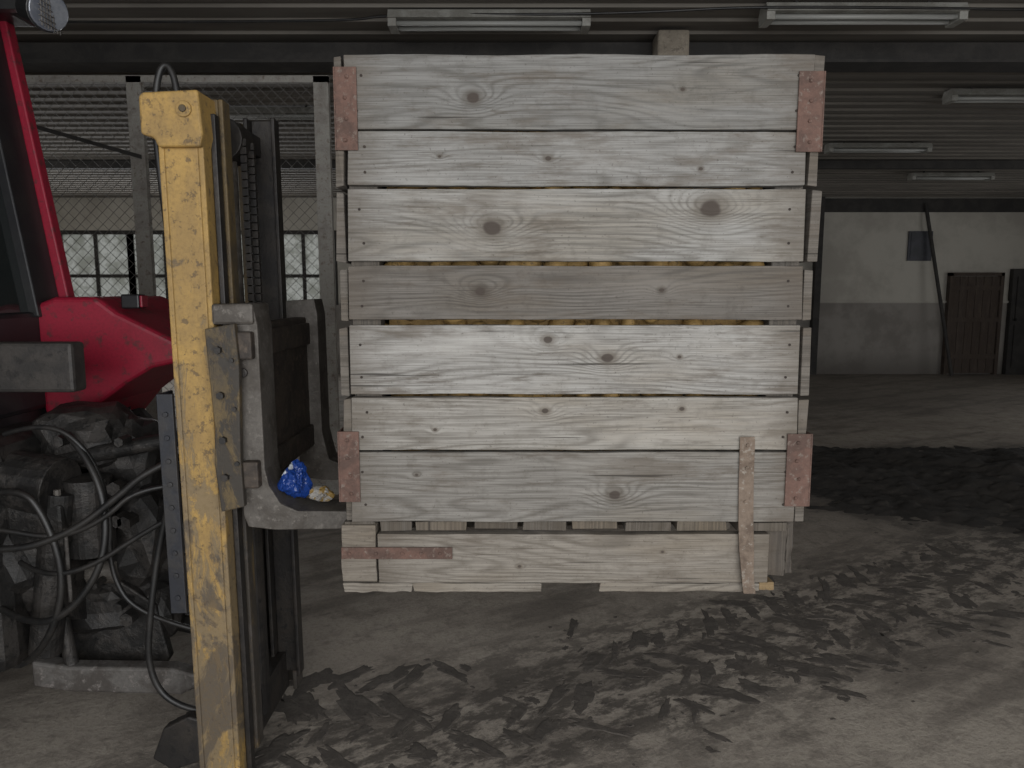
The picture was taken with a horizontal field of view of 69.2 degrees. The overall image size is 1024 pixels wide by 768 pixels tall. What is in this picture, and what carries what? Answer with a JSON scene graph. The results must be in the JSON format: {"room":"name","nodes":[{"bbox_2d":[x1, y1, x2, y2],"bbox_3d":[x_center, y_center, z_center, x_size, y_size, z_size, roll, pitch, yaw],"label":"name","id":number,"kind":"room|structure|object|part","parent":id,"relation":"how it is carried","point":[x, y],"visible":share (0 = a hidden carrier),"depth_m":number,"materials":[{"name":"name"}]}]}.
{"room":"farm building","nodes":[
{"label":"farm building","id":0,"kind":"room"},
{"bbox_2d":[0,374,1023,767],"bbox_3d":[0.500,1.211,3.781,20.600,0.150,21.600,0,7,0],"label":"floor","id":1,"kind":"structure","parent":0,"point":[967,711],"depth_m":3.22,"materials":[{"name":"concrete"}]},
{"bbox_2d":[0,0,194,693],"bbox_3d":[-2.951,-0.102,2.487,3.936,2.780,1.760,0,7,0],"label":"tractor","id":2,"kind":"object","parent":1,"relation":"on","point":[82,504],"visible":0.94,"depth_m":2.58,"materials":[{"name":"metal"}]},
{"bbox_3d":[-2.450,0.214,2.497,1.300,0.250,1.000,0,7,0],"label":"cab sill","id":3,"kind":"part","parent":2,"relation":"part of","materials":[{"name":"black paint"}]},
{"bbox_3d":[-1.870,-0.814,2.775,0.208,1.120,0.150,0,7,0],"label":"cab frame","id":4,"kind":"part","parent":2,"relation":"part of","materials":[{"name":"red paint"}]},
{"bbox_2d":[0,0,68,35],"bbox_3d":[-1.629,-1.234,2.414,0.342,0.177,0.174,0,7,0],"label":"work lamp","id":5,"kind":"object","parent":2,"relation":"attached to","point":[50,16],"depth_m":2.40,"materials":[{"name":"grey metal"}]},
{"bbox_3d":[-1.400,0.571,2.340,0.011,0.240,0.012,0,7,0],"label":"lever","id":6,"kind":"part","parent":2,"relation":"part of","materials":[{"name":"grey metal"}]},
{"bbox_3d":[-1.550,0.626,2.503,0.147,0.676,0.044,2,8,17],"label":"lift rod","id":7,"kind":"part","parent":2,"relation":"part of","materials":[{"name":"grey metal"}]},
{"bbox_2d":[62,472,116,559],"bbox_3d":[-1.420,0.441,2.495,0.150,0.260,0.150,0,7,0],"label":"canister","id":8,"kind":"object","parent":2,"relation":"on","point":[80,489],"depth_m":2.43,"materials":[{"name":"grey metal"}]},
{"bbox_3d":[-1.420,0.885,2.652,0.399,0.419,0.040,0,7,0],"label":"headstock plate","id":9,"kind":"part","parent":2,"relation":"part of","materials":[{"name":"grey metal"}]},
{"bbox_2d":[121,294,147,308],"bbox_3d":[-1.460,-0.320,2.873,0.080,0.055,0.060,0,7,0],"label":"lamp","id":10,"kind":"object","parent":2,"relation":"attached to","point":[128,301],"depth_m":2.84,"materials":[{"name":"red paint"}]},
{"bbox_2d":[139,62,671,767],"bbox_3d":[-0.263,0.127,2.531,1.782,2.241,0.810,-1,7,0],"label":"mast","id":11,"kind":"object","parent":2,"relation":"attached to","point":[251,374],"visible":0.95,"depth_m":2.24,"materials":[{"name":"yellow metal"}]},
{"bbox_3d":[-0.922,0.240,2.240,0.127,2.100,0.085,-1,7,0],"label":"rail","id":12,"kind":"part","parent":11,"relation":"part of","materials":[{"name":"yellow metal"}]},
{"bbox_3d":[-0.823,0.100,2.147,0.093,0.548,0.025,-1,7,0],"label":"carriage plate","id":13,"kind":"part","parent":11,"relation":"part of","materials":[{"name":"grey metal"}]},
{"bbox_3d":[-0.885,0.176,2.312,0.103,2.030,0.057,-1,7,0],"label":"rail","id":14,"kind":"part","parent":11,"relation":"part of","materials":[{"name":"grey metal"}]},
{"bbox_3d":[-0.858,-0.354,2.470,0.020,0.880,0.086,-1,7,0],"label":"lift chain","id":15,"kind":"part","parent":11,"relation":"part of","materials":[{"name":"metal"}]},
{"bbox_3d":[-0.923,0.129,2.846,0.125,2.170,0.085,-1,7,0],"label":"rail","id":16,"kind":"part","parent":11,"relation":"part of","materials":[{"name":"grey metal"}]},
{"bbox_3d":[-0.881,0.094,2.762,0.110,2.080,0.057,-1,7,0],"label":"rail","id":17,"kind":"part","parent":11,"relation":"part of","materials":[{"name":"metal"}]},
{"bbox_3d":[-0.782,0.001,2.530,0.050,0.440,0.700,-1,7,0],"label":"carriage plate","id":18,"kind":"part","parent":11,"relation":"part of","materials":[{"name":"brown metal"}]},
{"bbox_2d":[277,459,312,497],"bbox_3d":[-0.675,0.293,2.276,0.102,0.125,0.093,4,8,31],"label":"crumpled plastic bag","id":19,"kind":"object","parent":11,"relation":"on","point":[295,481],"visible":1,"depth_m":2.25,"materials":[{"name":"blue plastic"}]},
{"bbox_2d":[309,485,334,501],"bbox_3d":[-0.582,0.337,2.274,0.060,0.048,0.063,6,9,37],"label":"wrapper","id":20,"kind":"object","parent":11,"relation":"on","point":[319,493],"visible":1,"depth_m":2.26,"materials":[{"name":"plastic"}]},
{"bbox_2d":[333,54,825,593],"bbox_3d":[0.163,-0.195,2.489,1.237,1.384,1.224,0,7,0],"label":"crate","id":21,"kind":"object","parent":11,"relation":"on","point":[575,289],"visible":1,"depth_m":1.90,"materials":[{"name":"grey wood"}]},
{"bbox_3d":[-0.376,-0.224,1.950,0.074,1.176,0.074,0,7,0],"label":"corner post","id":22,"kind":"part","parent":21,"relation":"part of","materials":[{"name":"grey wood"}]},
{"bbox_3d":[0.162,0.463,1.991,1.042,0.138,0.038,0,7,0],"label":"board","id":23,"kind":"part","parent":21,"relation":"part of","materials":[{"name":"grey wood"}]},
{"bbox_3d":[0.701,-0.224,1.950,0.073,1.177,0.074,0,7,0],"label":"corner post","id":24,"kind":"part","parent":21,"relation":"part of","materials":[{"name":"grey wood"}]},
{"bbox_2d":[25,75,339,494],"bbox_3d":[-5.478,-0.702,5.682,8.245,3.168,0.050,0,7,0],"label":"metal frame","id":25,"kind":"object","parent":1,"relation":"on","point":[134,84],"visible":0.63,"depth_m":5.56,"materials":[{"name":"grey paint"}]},
{"bbox_2d":[37,125,141,158],"bbox_3d":[-3.680,-1.949,5.493,1.840,0.550,0.008,0,7,0],"label":"diagonal brace","id":26,"kind":"object","parent":25,"relation":"attached to","point":[45,129],"visible":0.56,"depth_m":5.51,"materials":[{"name":"metal"}]},
{"bbox_2d":[28,83,321,483],"bbox_3d":[-4.455,-0.712,5.678,6.092,3.073,0.011,0,7,0],"label":"wire mesh fence","id":27,"kind":"object","parent":25,"relation":"attached to","point":[35,83],"visible":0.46,"depth_m":5.57,"materials":[{"name":"metal"}]},
{"bbox_2d":[177,532,1023,767],"bbox_3d":[1.025,1.167,3.515,4.798,0.003,1.832,-2,8,-19],"label":"debris","id":28,"kind":"object","parent":1,"relation":"on","point":[302,704],"visible":0.95,"depth_m":3.12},
{"bbox_2d":[652,30,688,54],"bbox_3d":[1.070,-0.713,5.207,0.210,3.310,0.210,0,7,0],"label":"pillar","id":29,"kind":"structure","parent":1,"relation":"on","point":[665,42],"depth_m":4.91,"materials":[{"name":"concrete"}]},
{"bbox_2d":[806,445,1023,533],"bbox_3d":[4.550,0.720,6.290,5.200,0.246,2.800,0,7,0],"label":"dirt patch","id":30,"kind":"object","parent":1,"relation":"on","point":[961,486],"visible":0.84,"depth_m":5.97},
{"bbox_2d":[924,203,952,375],"bbox_3d":[7.950,-1.756,13.824,0.684,3.191,0.064,5,9,36],"label":"leaning pole","id":31,"kind":"object","parent":1,"relation":"on","point":[925,204],"visible":1,"depth_m":13.80,"materials":[{"name":"metal"}]},
{"bbox_2d":[14,0,1023,197],"bbox_3d":[0.500,-2.608,6.323,20.600,0.150,15.600,0,7,0],"label":"ceiling","id":32,"kind":"structure","parent":0,"point":[860,107],"depth_m":5.97,"materials":[{"name":"metal"}]},
{"bbox_2d":[229,106,313,119],"bbox_3d":[-2.350,-2.574,7.033,1.200,0.135,0.180,0,7,0],"label":"fluorescent ceiling light","id":33,"kind":"object","parent":32,"relation":"attached to","point":[280,111],"visible":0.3,"depth_m":6.98,"materials":[{"name":"paint"}]},
{"bbox_2d":[387,9,590,33],"bbox_3d":[-0.140,-2.267,4.602,1.240,0.135,0.180,0,7,0],"label":"fluorescent ceiling light","id":34,"kind":"object","parent":32,"relation":"attached to","point":[399,20],"visible":0.88,"depth_m":4.55,"materials":[{"name":"paint"}]},
{"bbox_2d":[18,42,1023,71],"bbox_3d":[0.500,-2.327,5.275,20.200,0.145,0.250,0,7,0],"label":"ceiling beam","id":35,"kind":"structure","parent":32,"relation":"attached to","point":[35,56],"depth_m":5.20,"materials":[{"name":"grey metal"}]},
{"bbox_2d":[44,160,1023,169],"bbox_3d":[0.500,-2.943,9.970,20.200,0.100,0.120,0,7,0],"label":"ceiling beam","id":36,"kind":"structure","parent":32,"relation":"attached to","point":[822,164],"depth_m":9.91,"materials":[{"name":"grey metal"}]},
{"bbox_2d":[758,0,969,27],"bbox_3d":[2.120,-2.253,4.493,1.200,0.135,0.180,0,7,0],"label":"fluorescent ceiling light","id":37,"kind":"object","parent":32,"relation":"attached to","point":[949,18],"visible":0.88,"depth_m":4.44,"materials":[{"name":"paint"}]},
{"bbox_2d":[824,142,932,153],"bbox_3d":[4.300,-2.787,8.719,1.200,0.135,0.180,0,7,0],"label":"fluorescent ceiling light","id":38,"kind":"object","parent":32,"relation":"attached to","point":[923,148],"visible":0.93,"depth_m":8.65,"materials":[{"name":"paint"}]},
{"bbox_2d":[907,171,994,180],"bbox_3d":[6.450,-3.063,10.902,1.200,0.135,0.180,0,7,0],"label":"fluorescent ceiling light","id":39,"kind":"object","parent":32,"relation":"attached to","point":[911,176],"visible":0.91,"depth_m":10.85,"materials":[{"name":"paint"}]},
{"bbox_2d":[942,87,1023,104],"bbox_3d":[4.350,-2.493,6.388,1.200,0.135,0.180,0,7,0],"label":"fluorescent ceiling light","id":40,"kind":"object","parent":32,"relation":"attached to","point":[971,95],"visible":1,"depth_m":6.33,"materials":[{"name":"paint"}]},
{"bbox_2d":[53,198,1023,373],"bbox_3d":[0.500,-1.852,14.180,20.200,3.320,0.200,0,7,0],"label":"wall","id":41,"kind":"structure","parent":0,"point":[864,257],"depth_m":14.04,"materials":[{"name":"grey paint"}]},
{"bbox_2d":[62,234,129,296],"bbox_3d":[-8.217,-2.208,14.125,1.967,1.400,0.004,0,7,0],"label":"pane","id":42,"kind":"object","parent":41,"relation":"attached to","point":[114,266],"visible":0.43,"depth_m":14.10,"materials":[{"name":"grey glass"}]},
{"bbox_2d":[60,230,136,295],"bbox_3d":[-8.217,-2.208,14.125,2.087,1.400,0.060,0,7,0],"label":"frame","id":43,"kind":"object","parent":41,"relation":"attached to","point":[131,260],"visible":0.38,"depth_m":14.09,"materials":[{"name":"metal"}]},
{"bbox_2d":[133,234,164,294],"bbox_3d":[-6.250,-2.208,14.125,1.967,1.400,0.004,0,7,0],"label":"pane","id":44,"kind":"object","parent":41,"relation":"attached to","point":[159,281],"visible":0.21,"depth_m":14.11,"materials":[{"name":"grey glass"}]},
{"bbox_2d":[129,230,168,299],"bbox_3d":[-6.250,-2.208,14.125,2.087,1.400,0.060,0,7,0],"label":"frame","id":45,"kind":"object","parent":41,"relation":"attached to","point":[130,231],"visible":0.22,"depth_m":14.09,"materials":[{"name":"metal"}]},
{"bbox_2d":[242,234,335,299],"bbox_3d":[-4.283,-2.208,14.125,1.967,1.400,0.004,0,7,0],"label":"pane","id":46,"kind":"object","parent":41,"relation":"attached to","point":[311,290],"visible":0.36,"depth_m":14.12,"materials":[{"name":"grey glass"}]},
{"bbox_2d":[243,230,338,304],"bbox_3d":[-4.283,-2.208,14.125,2.087,1.400,0.060,0,7,0],"label":"frame","id":47,"kind":"object","parent":41,"relation":"attached to","point":[303,274],"visible":0.34,"depth_m":14.10,"materials":[{"name":"metal"}]},
{"bbox_2d":[809,197,824,374],"bbox_3d":[5.740,-1.830,14.006,0.120,3.320,0.150,0,7,0],"label":"trim","id":48,"kind":"structure","parent":41,"relation":"attached to","point":[817,266],"depth_m":13.98,"materials":[{"name":"metal"}]},
{"bbox_2d":[820,301,1008,302],"bbox_3d":[8.200,-1.559,14.096,4.800,0.040,0.040,0,7,0],"label":"trim","id":49,"kind":"structure","parent":41,"relation":"attached to","point":[820,301],"depth_m":14.08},
{"bbox_2d":[906,231,932,260],"bbox_3d":[7.675,-2.595,13.957,0.450,0.550,0.045,0,7,0],"label":"electrical box","id":50,"kind":"object","parent":41,"relation":"attached to","point":[918,247],"visible":0.96,"depth_m":13.94,"materials":[{"name":"grey metal"}]},
{"bbox_2d":[825,198,1023,211],"bbox_3d":[8.200,-3.339,13.866,4.800,0.250,0.050,0,7,0],"label":"trim","id":51,"kind":"structure","parent":41,"relation":"attached to","point":[831,204],"depth_m":13.84,"materials":[{"name":"metal"}]},
{"bbox_2d":[940,273,1004,374],"bbox_3d":[8.750,-1.142,14.103,1.020,1.930,0.110,0,7,0],"label":"door","id":52,"kind":"structure","parent":41,"relation":"in","point":[974,301],"depth_m":14.07,"materials":[{"name":"brown wood"}]},
{"bbox_2d":[1002,269,1023,374],"bbox_3d":[9.860,-1.170,14.049,0.880,2.000,0.210,0,7,0],"label":"door","id":53,"kind":"structure","parent":41,"relation":"in","point":[1013,352],"depth_m":14.05,"materials":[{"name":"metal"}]},
{"bbox_2d":[68,6,1023,22],"bbox_3d":[0.500,-2.247,4.526,7.001,0.040,0.273,0,7,0],"label":"beam","id":54,"kind":"structure","parent":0,"point":[735,7],"depth_m":4.49,"materials":[{"name":"grey metal"}]}
]}

